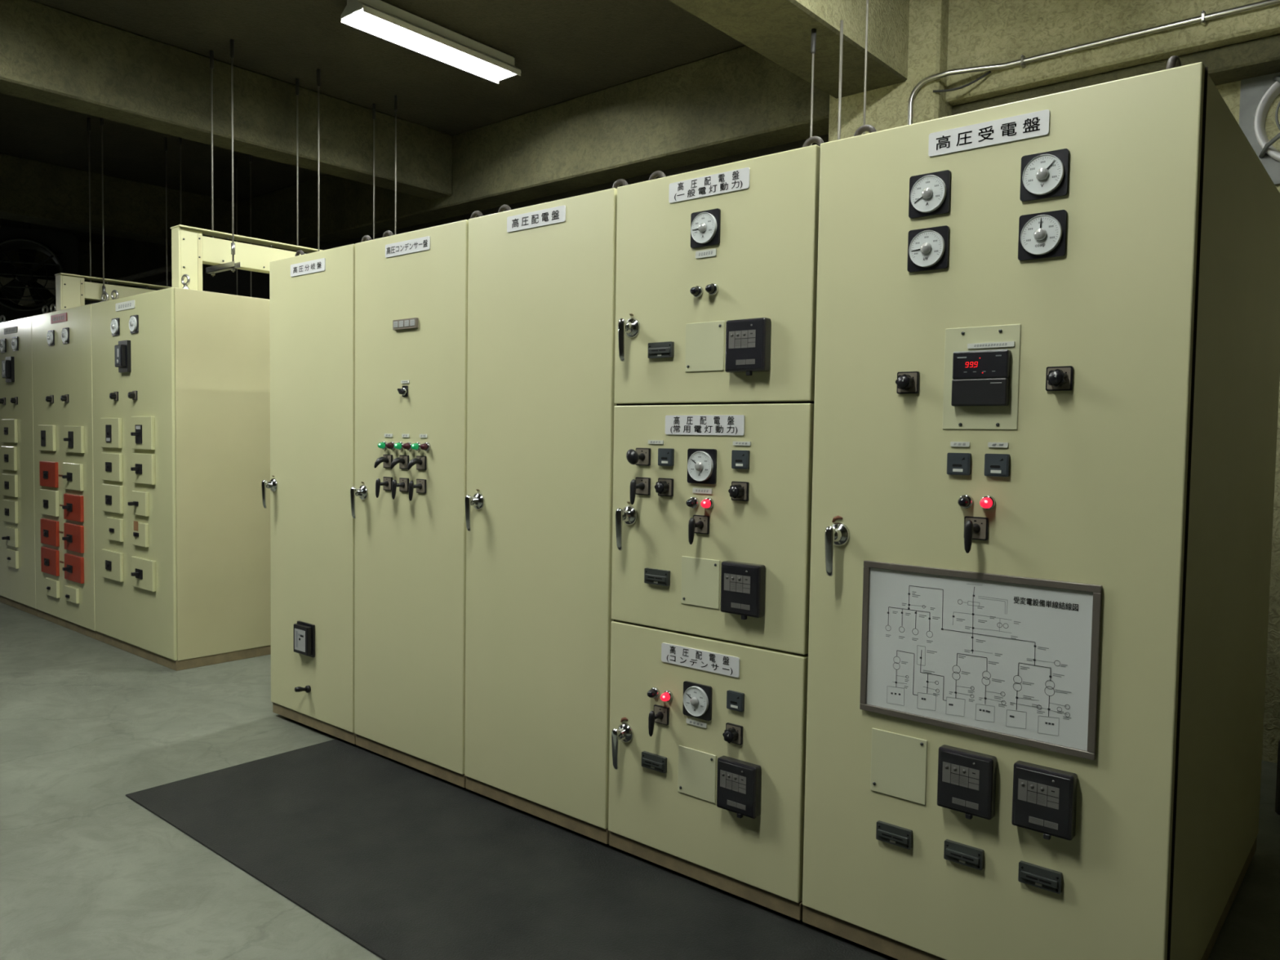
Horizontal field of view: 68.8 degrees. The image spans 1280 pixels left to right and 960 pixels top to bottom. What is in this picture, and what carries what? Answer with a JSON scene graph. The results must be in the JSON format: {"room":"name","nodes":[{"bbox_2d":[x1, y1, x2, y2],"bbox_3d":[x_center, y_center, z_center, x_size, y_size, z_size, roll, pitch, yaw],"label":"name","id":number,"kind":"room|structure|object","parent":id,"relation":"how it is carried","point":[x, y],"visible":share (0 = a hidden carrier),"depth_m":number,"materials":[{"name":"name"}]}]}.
{"room":"electrical room","nodes":[
{"label":"electrical room","id":0,"kind":"room"},
{"bbox_2d":[0,0,745,244],"bbox_3d":[-5.867,-2.887,6.016,24.000,0.200,8.950,3,3,40],"label":"ceiling","id":1,"kind":"structure","parent":0,"point":[562,51],"depth_m":6.05,"materials":[{"name":"concrete"}]},
{"bbox_2d":[0,222,79,321],"bbox_3d":[-6.373,-2.295,9.701,0.979,1.340,0.225,0,3,-17],"label":"ventilation fan","id":2,"kind":"object","parent":1,"relation":"hanging from","point":[61,246],"visible":0.87,"depth_m":9.71,"materials":[{"name":"black metal"}]},
{"bbox_2d":[3,240,101,283],"bbox_3d":[-9.937,-2.740,9.156,0.350,0.510,8.470,3,3,40],"label":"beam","id":3,"kind":"structure","parent":1,"relation":"attached to","point":[84,246],"depth_m":12.12,"materials":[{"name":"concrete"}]},
{"bbox_2d":[87,117,105,303],"bbox_3d":[-4.208,-2.064,7.240,0.370,1.505,0.040,3,3,40],"label":"hanger","id":4,"kind":"object","parent":1,"relation":"hanging from","point":[88,118],"visible":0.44,"depth_m":7.18,"materials":[{"name":"silver metal"}]},
{"bbox_2d":[0,153,235,245],"bbox_3d":[-7.130,-2.586,6.782,0.350,0.510,8.470,3,3,40],"label":"beam","id":5,"kind":"structure","parent":1,"relation":"attached to","point":[32,191],"depth_m":8.88,"materials":[{"name":"concrete"}]},
{"bbox_2d":[164,137,182,286],"bbox_3d":[-3.838,-2.083,7.699,0.380,1.500,0.040,3,3,40],"label":"hanger","id":6,"kind":"object","parent":1,"relation":"hanging from","point":[165,138],"visible":0.38,"depth_m":7.75,"materials":[{"name":"silver metal"}]},
{"bbox_2d":[205,39,240,276],"bbox_3d":[-2.640,-2.019,5.912,0.380,1.425,0.040,3,3,40],"label":"hanger","id":7,"kind":"object","parent":1,"relation":"hanging from","point":[213,269],"visible":0.89,"depth_m":5.86,"materials":[{"name":"silver metal"}]},
{"bbox_2d":[0,0,452,199],"bbox_3d":[-4.353,-2.447,4.432,0.270,0.485,8.470,3,3,40],"label":"beam","id":8,"kind":"structure","parent":1,"relation":"attached to","point":[50,55],"depth_m":6.03,"materials":[{"name":"concrete"}]},
{"bbox_2d":[235,154,252,297],"bbox_3d":[-3.467,-2.099,8.184,0.360,1.500,0.040,3,3,40],"label":"hanger","id":9,"kind":"object","parent":1,"relation":"hanging from","point":[236,156],"visible":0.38,"depth_m":8.22,"materials":[{"name":"silver metal"}]},
{"bbox_2d":[295,68,320,251],"bbox_3d":[-2.259,-2.034,6.362,0.380,1.425,0.040,3,3,40],"label":"hanger","id":10,"kind":"object","parent":1,"relation":"hanging from","point":[318,71],"visible":0.49,"depth_m":6.29,"materials":[{"name":"silver metal"}]},
{"bbox_2d":[372,95,397,239],"bbox_3d":[-1.864,-2.049,6.827,0.380,1.425,0.040,3,3,40],"label":"hanger","id":11,"kind":"object","parent":1,"relation":"hanging from","point":[395,96],"visible":0.5,"depth_m":6.87,"materials":[{"name":"silver metal"}]},
{"bbox_2d":[0,45,829,306],"bbox_3d":[-5.489,-2.737,11.122,18.000,0.560,0.280,3,3,40],"label":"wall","id":12,"kind":"structure","parent":1,"relation":"attached to","point":[737,100],"depth_m":6.75,"materials":[{"name":"concrete"}]},
{"bbox_2d":[340,0,521,84],"bbox_3d":[-1.211,-2.627,5.579,0.216,0.133,1.156,3,3,40],"label":"fluorescent light","id":13,"kind":"object","parent":1,"relation":"attached to","point":[380,19],"visible":1,"depth_m":5.53,"materials":[{"name":"white metal"}]},
{"bbox_2d":[669,0,909,98],"bbox_3d":[-1.409,-2.274,1.942,0.430,0.510,8.470,3,3,40],"label":"beam","id":14,"kind":"structure","parent":1,"relation":"attached to","point":[780,31],"depth_m":4.55,"materials":[{"name":"concrete"}]},
{"bbox_2d":[837,20,843,139],"bbox_3d":[0.912,-1.615,4.279,0.014,0.950,0.013,3,3,40],"label":"pipe","id":15,"kind":"object","parent":14,"relation":"attached to","point":[841,21],"visible":0.66,"depth_m":4.26,"materials":[{"name":"silver metal"}]},
{"bbox_2d":[809,0,868,146],"bbox_3d":[0.908,-1.851,4.274,0.380,1.500,0.040,3,3,40],"label":"hanger","id":16,"kind":"object","parent":1,"relation":"hanging from","point":[813,38],"visible":0.34,"depth_m":4.34,"materials":[{"name":"silver metal"}]},
{"bbox_2d":[946,0,1279,115],"bbox_3d":[3.664,-2.152,3.383,6.000,0.730,0.280,3,3,40],"label":"beam","id":17,"kind":"structure","parent":1,"relation":"attached to","point":[1238,46],"depth_m":4.50,"materials":[{"name":"concrete"}]},
{"bbox_2d":[907,0,1279,124],"bbox_3d":[3.054,-1.507,3.640,4.208,1.079,0.148,3,3,40],"label":"conduit","id":18,"kind":"object","parent":17,"relation":"attached to","point":[1204,16],"visible":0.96,"depth_m":4.45,"materials":[{"name":"silver metal"}]},
{"bbox_2d":[933,71,991,92],"bbox_3d":[1.654,-2.047,4.809,0.282,0.085,0.012,2,3,19],"label":"cable","id":19,"kind":"object","parent":18,"relation":"hanging from","point":[988,72],"visible":1,"depth_m":4.80,"materials":[{"name":"grey metal"}]},
{"bbox_2d":[0,601,1279,959],"bbox_3d":[-5.930,1.178,6.204,24.000,0.200,8.950,3,3,40],"label":"floor","id":20,"kind":"structure","parent":0,"point":[88,872],"depth_m":3.46,"materials":[{"name":"concrete"}]},
{"bbox_2d":[0,305,48,616],"bbox_3d":[-4.616,-0.188,8.063,1.192,2.396,1.567,3,3,40],"label":"tall cabinet","id":21,"kind":"object","parent":20,"relation":"on","point":[17,523],"visible":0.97,"depth_m":7.36,"materials":[{"name":"beige metal"}]},
{"bbox_2d":[0,397,5,404],"bbox_3d":[-5.130,-0.634,7.517,0.060,0.058,0.042,3,3,40],"label":"switch","id":22,"kind":"object","parent":21,"relation":"attached to","point":[2,401],"depth_m":7.51,"materials":[{"name":"black plastic"}]},
{"bbox_2d":[9,396,17,404],"bbox_3d":[-4.909,-0.623,7.330,0.060,0.058,0.042,3,3,40],"label":"switch","id":23,"kind":"object","parent":21,"relation":"attached to","point":[14,400],"depth_m":7.32,"materials":[{"name":"black plastic"}]},
{"bbox_2d":[31,292,108,639],"bbox_3d":[-3.714,-0.138,7.300,1.170,2.396,1.567,3,3,40],"label":"tall cabinet","id":24,"kind":"object","parent":20,"relation":"on","point":[62,341],"visible":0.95,"depth_m":6.69,"materials":[{"name":"beige metal"}]},
{"bbox_2d":[45,395,53,403],"bbox_3d":[-4.312,-0.591,6.825,0.060,0.058,0.042,3,3,40],"label":"switch","id":25,"kind":"object","parent":24,"relation":"attached to","point":[50,398],"depth_m":6.82,"materials":[{"name":"black plastic"}]},
{"bbox_2d":[60,394,69,402],"bbox_3d":[-4.083,-0.579,6.632,0.060,0.058,0.042,3,3,40],"label":"switch","id":26,"kind":"object","parent":24,"relation":"attached to","point":[65,397],"depth_m":6.62,"materials":[{"name":"black plastic"}]},
{"bbox_2d":[54,272,172,311],"bbox_3d":[-3.955,-1.409,7.507,0.128,0.312,1.279,3,3,40],"label":"frame","id":27,"kind":"object","parent":24,"relation":"on","point":[72,291],"visible":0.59,"depth_m":7.12,"materials":[{"name":"beige paint"}]},
{"bbox_2d":[91,274,271,671],"bbox_3d":[-2.794,-0.088,6.522,1.240,2.396,1.567,3,3,40],"label":"tall cabinet","id":28,"kind":"object","parent":20,"relation":"on","point":[181,376],"visible":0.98,"depth_m":5.83,"materials":[{"name":"beige metal"}]},
{"bbox_2d":[109,391,118,400],"bbox_3d":[-3.417,-0.545,6.068,0.060,0.058,0.042,3,3,40],"label":"switch","id":29,"kind":"object","parent":28,"relation":"attached to","point":[114,395],"depth_m":6.06,"materials":[{"name":"black plastic"}]},
{"bbox_2d":[128,391,137,399],"bbox_3d":[-3.193,-0.532,5.879,0.060,0.058,0.042,3,3,40],"label":"switch","id":30,"kind":"object","parent":28,"relation":"attached to","point":[133,394],"depth_m":5.87,"materials":[{"name":"black plastic"}]},
{"bbox_2d":[170,224,323,290],"bbox_3d":[-2.437,-1.371,6.221,0.128,0.402,1.279,3,3,40],"label":"frame","id":31,"kind":"object","parent":28,"relation":"on","point":[190,249],"visible":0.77,"depth_m":5.87,"materials":[{"name":"beige paint"}]},
{"bbox_2d":[261,235,371,744],"bbox_3d":[-1.107,0.021,5.047,0.752,2.368,1.621,3,3,40],"label":"tall cabinet","id":32,"kind":"object","parent":20,"relation":"on","point":[312,295],"visible":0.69,"depth_m":4.46,"materials":[{"name":"beige metal"}]},
{"bbox_2d":[350,210,483,787],"bbox_3d":[-0.519,0.053,4.551,0.785,2.368,1.618,3,3,40],"label":"tall cabinet","id":33,"kind":"object","parent":20,"relation":"on","point":[407,498],"visible":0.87,"depth_m":3.95,"materials":[{"name":"beige metal"}]},
{"bbox_2d":[377,440,386,449],"bbox_3d":[-1.121,-0.150,4.060,0.037,0.037,0.036,3,3,40],"label":"lamp","id":34,"kind":"object","parent":33,"relation":"attached to","point":[382,445],"depth_m":4.06,"materials":[{"name":"green plastic"}]},
{"bbox_2d":[373,454,392,468],"bbox_3d":[-1.113,-0.080,4.034,0.060,0.059,0.068,3,3,40],"label":"switch","id":35,"kind":"object","parent":33,"relation":"attached to","point":[386,460],"depth_m":4.04,"materials":[{"name":"black plastic"}]},
{"bbox_2d":[375,476,392,497],"bbox_3d":[-1.113,0.032,4.041,0.060,0.089,0.064,3,3,40],"label":"switch","id":36,"kind":"object","parent":33,"relation":"attached to","point":[386,489],"depth_m":4.05,"materials":[{"name":"black plastic"}]},
{"bbox_2d":[386,441,395,449],"bbox_3d":[-1.074,-0.147,4.020,0.037,0.037,0.036,3,3,40],"label":"lamp","id":37,"kind":"object","parent":33,"relation":"attached to","point":[390,446],"depth_m":4.02,"materials":[{"name":"red plastic"}]},
{"bbox_2d":[394,441,404,450],"bbox_3d":[-1.030,-0.145,3.983,0.037,0.037,0.036,3,3,40],"label":"lamp","id":38,"kind":"object","parent":33,"relation":"attached to","point":[398,445],"depth_m":3.98,"materials":[{"name":"green plastic"}]},
{"bbox_2d":[390,454,408,469],"bbox_3d":[-1.023,-0.075,3.958,0.060,0.059,0.068,3,3,40],"label":"switch","id":39,"kind":"object","parent":33,"relation":"attached to","point":[402,460],"depth_m":3.96,"materials":[{"name":"black plastic"}]},
{"bbox_2d":[391,477,408,499],"bbox_3d":[-1.024,0.037,3.965,0.060,0.089,0.064,3,3,40],"label":"switch","id":40,"kind":"object","parent":33,"relation":"attached to","point":[402,484],"depth_m":3.97,"materials":[{"name":"black plastic"}]},
{"bbox_2d":[397,385,408,396],"bbox_3d":[-1.007,-0.377,3.955,0.036,0.046,0.036,3,3,40],"label":"switch","id":41,"kind":"object","parent":33,"relation":"attached to","point":[403,390],"depth_m":3.96,"materials":[{"name":"black plastic"}]},
{"bbox_2d":[402,441,412,450],"bbox_3d":[-0.984,-0.142,3.944,0.037,0.037,0.036,3,3,40],"label":"lamp","id":42,"kind":"object","parent":33,"relation":"attached to","point":[406,446],"depth_m":3.94,"materials":[{"name":"red plastic"}]},
{"bbox_2d":[410,442,421,450],"bbox_3d":[-0.939,-0.140,3.906,0.037,0.037,0.036,3,3,40],"label":"lamp","id":43,"kind":"object","parent":33,"relation":"attached to","point":[415,446],"depth_m":3.90,"materials":[{"name":"green plastic"}]},
{"bbox_2d":[407,455,426,470],"bbox_3d":[-0.932,-0.070,3.882,0.060,0.059,0.068,3,3,40],"label":"switch","id":44,"kind":"object","parent":33,"relation":"attached to","point":[420,462],"depth_m":3.89,"materials":[{"name":"black plastic"}]},
{"bbox_2d":[408,479,426,501],"bbox_3d":[-0.933,0.042,3.889,0.060,0.089,0.064,3,3,40],"label":"switch","id":45,"kind":"object","parent":33,"relation":"attached to","point":[420,486],"depth_m":3.90,"materials":[{"name":"black plastic"}]},
{"bbox_2d":[420,442,431,451],"bbox_3d":[-0.892,-0.137,3.866,0.037,0.037,0.036,3,3,40],"label":"lamp","id":46,"kind":"object","parent":33,"relation":"attached to","point":[425,446],"depth_m":3.86,"materials":[{"name":"red plastic"}]},
{"bbox_2d":[125,737,897,959],"bbox_3d":[0.250,1.347,2.398,5.200,0.006,0.955,3,3,40],"label":"rubber mat","id":47,"kind":"object","parent":20,"relation":"on","point":[406,862],"visible":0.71,"depth_m":3.09,"materials":[{"name":"black rubber"}]},
{"bbox_2d":[464,178,628,844],"bbox_3d":[0.082,0.086,4.047,0.781,2.368,1.614,3,3,40],"label":"tall cabinet","id":48,"kind":"object","parent":20,"relation":"on","point":[542,277],"visible":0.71,"depth_m":3.45,"materials":[{"name":"beige metal"}]},
{"bbox_2d":[608,136,823,920],"bbox_3d":[0.672,0.118,3.538,0.775,2.368,1.627,3,3,40],"label":"tall cabinet","id":49,"kind":"object","parent":20,"relation":"on","point":[716,286],"visible":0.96,"depth_m":2.93,"materials":[{"name":"beige metal"}]},
{"bbox_2d":[626,448,650,466],"bbox_3d":[-0.012,-0.077,3.095,0.060,0.058,0.077,3,3,40],"label":"switch","id":50,"kind":"object","parent":49,"relation":"attached to","point":[635,456],"depth_m":3.10,"materials":[{"name":"black plastic"}]},
{"bbox_2d":[630,476,650,504],"bbox_3d":[-0.009,0.036,3.105,0.060,0.089,0.064,3,3,40],"label":"switch","id":51,"kind":"object","parent":49,"relation":"attached to","point":[640,486],"depth_m":3.11,"materials":[{"name":"black plastic"}]},
{"bbox_2d":[647,686,659,698],"bbox_3d":[0.039,0.709,3.104,0.037,0.037,0.036,3,3,40],"label":"lamp","id":52,"kind":"object","parent":49,"relation":"attached to","point":[653,692],"depth_m":3.10,"materials":[{"name":"black plastic"}]},
{"bbox_2d":[648,704,669,736],"bbox_3d":[0.052,0.794,3.079,0.060,0.089,0.064,3,3,40],"label":"switch","id":53,"kind":"object","parent":49,"relation":"attached to","point":[659,715],"depth_m":3.09,"materials":[{"name":"black plastic"}]},
{"bbox_2d":[654,478,673,496],"bbox_3d":[0.073,0.024,3.050,0.060,0.058,0.042,3,3,40],"label":"switch","id":54,"kind":"object","parent":49,"relation":"attached to","point":[663,486],"depth_m":3.04,"materials":[{"name":"black plastic"}]},
{"bbox_2d":[660,690,672,702],"bbox_3d":[0.083,0.712,3.068,0.037,0.037,0.036,3,3,40],"label":"lamp","id":55,"kind":"object","parent":49,"relation":"attached to","point":[665,695],"depth_m":3.07,"materials":[{"name":"red plastic"}]},
{"bbox_2d":[686,497,698,508],"bbox_3d":[0.163,0.073,2.979,0.037,0.037,0.036,3,3,40],"label":"lamp","id":56,"kind":"object","parent":49,"relation":"attached to","point":[691,502],"depth_m":2.98,"materials":[{"name":"black plastic"}]},
{"bbox_2d":[689,285,702,297],"bbox_3d":[0.173,-0.595,2.947,0.037,0.037,0.036,3,3,40],"label":"lamp","id":57,"kind":"object","parent":49,"relation":"attached to","point":[695,291],"depth_m":2.95,"materials":[{"name":"black plastic"}]},
{"bbox_2d":[688,515,710,544],"bbox_3d":[0.176,0.158,2.952,0.060,0.089,0.064,3,3,40],"label":"switch","id":58,"kind":"object","parent":49,"relation":"attached to","point":[699,526],"depth_m":2.96,"materials":[{"name":"black plastic"}]},
{"bbox_2d":[700,497,713,509],"bbox_3d":[0.207,0.075,2.942,0.037,0.037,0.036,3,3,40],"label":"lamp","id":59,"kind":"object","parent":49,"relation":"attached to","point":[705,503],"depth_m":2.94,"materials":[{"name":"red plastic"}]},
{"bbox_2d":[705,283,718,295],"bbox_3d":[0.219,-0.595,2.909,0.037,0.037,0.036,3,3,40],"label":"lamp","id":60,"kind":"object","parent":49,"relation":"attached to","point":[711,289],"depth_m":2.91,"materials":[{"name":"black plastic"}]},
{"bbox_2d":[722,722,742,745],"bbox_3d":[0.282,0.790,2.898,0.060,0.058,0.042,3,3,40],"label":"switch","id":61,"kind":"object","parent":49,"relation":"attached to","point":[732,732],"depth_m":2.89,"materials":[{"name":"black plastic"}]},
{"bbox_2d":[728,481,749,501],"bbox_3d":[0.296,0.035,2.861,0.060,0.058,0.042,3,3,40],"label":"switch","id":62,"kind":"object","parent":49,"relation":"attached to","point":[737,491],"depth_m":2.86,"materials":[{"name":"black plastic"}]},
{"bbox_2d":[828,0,952,142],"bbox_3d":[1.407,-0.703,5.272,0.640,3.870,0.390,3,3,40],"label":"column","id":63,"kind":"structure","parent":20,"relation":"on","point":[886,107],"depth_m":4.93,"materials":[{"name":"concrete"}]},
{"bbox_2d":[802,55,1279,959],"bbox_3d":[1.339,0.154,2.983,0.959,2.368,1.614,3,3,40],"label":"tall cabinet","id":64,"kind":"object","parent":20,"relation":"on","point":[1046,371],"visible":1,"depth_m":2.38,"materials":[{"name":"beige metal"}]},
{"bbox_2d":[895,371,919,393],"bbox_3d":[0.710,-0.261,2.501,0.060,0.058,0.042,3,3,40],"label":"switch","id":65,"kind":"object","parent":64,"relation":"attached to","point":[906,382],"depth_m":2.50,"materials":[{"name":"black plastic"}]},
{"bbox_2d":[957,494,973,508],"bbox_3d":[0.834,0.057,2.409,0.037,0.037,0.036,3,3,40],"label":"lamp","id":66,"kind":"object","parent":64,"relation":"attached to","point":[964,501],"depth_m":2.41,"materials":[{"name":"black plastic"}]},
{"bbox_2d":[964,515,988,553],"bbox_3d":[0.846,0.140,2.384,0.060,0.089,0.064,3,3,40],"label":"switch","id":67,"kind":"object","parent":64,"relation":"attached to","point":[975,527],"depth_m":2.39,"materials":[{"name":"black plastic"}]},
{"bbox_2d":[979,495,995,510],"bbox_3d":[0.877,0.058,2.373,0.037,0.037,0.036,3,3,40],"label":"lamp","id":68,"kind":"object","parent":64,"relation":"attached to","point":[986,502],"depth_m":2.37,"materials":[{"name":"red plastic"}]},
{"bbox_2d":[1045,365,1073,391],"bbox_3d":[1.004,-0.245,2.252,0.060,0.058,0.042,3,3,40],"label":"switch","id":69,"kind":"object","parent":64,"relation":"attached to","point":[1058,378],"depth_m":2.25,"materials":[{"name":"black plastic"}]},
{"bbox_2d":[1275,739,1279,814],"bbox_3d":[4.031,1.249,2.595,3.740,0.300,0.280,3,3,40],"label":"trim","id":70,"kind":"structure","parent":20,"relation":"on","point":[1277,784],"depth_m":3.69,"materials":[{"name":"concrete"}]},
{"bbox_2d":[84,80,1279,763],"bbox_3d":[-3.071,-0.966,9.446,24.000,3.870,0.200,3,3,40],"label":"wall","id":71,"kind":"structure","parent":0,"point":[1229,92],"depth_m":4.36,"materials":[{"name":"concrete"}]},
{"bbox_2d":[1239,71,1279,185],"bbox_3d":[2.986,-1.617,4.143,0.566,0.566,0.225,3,3,40],"label":"ventilation fan","id":72,"kind":"object","parent":71,"relation":"attached to","point":[1257,94],"visible":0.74,"depth_m":4.25,"materials":[{"name":"grey metal"}]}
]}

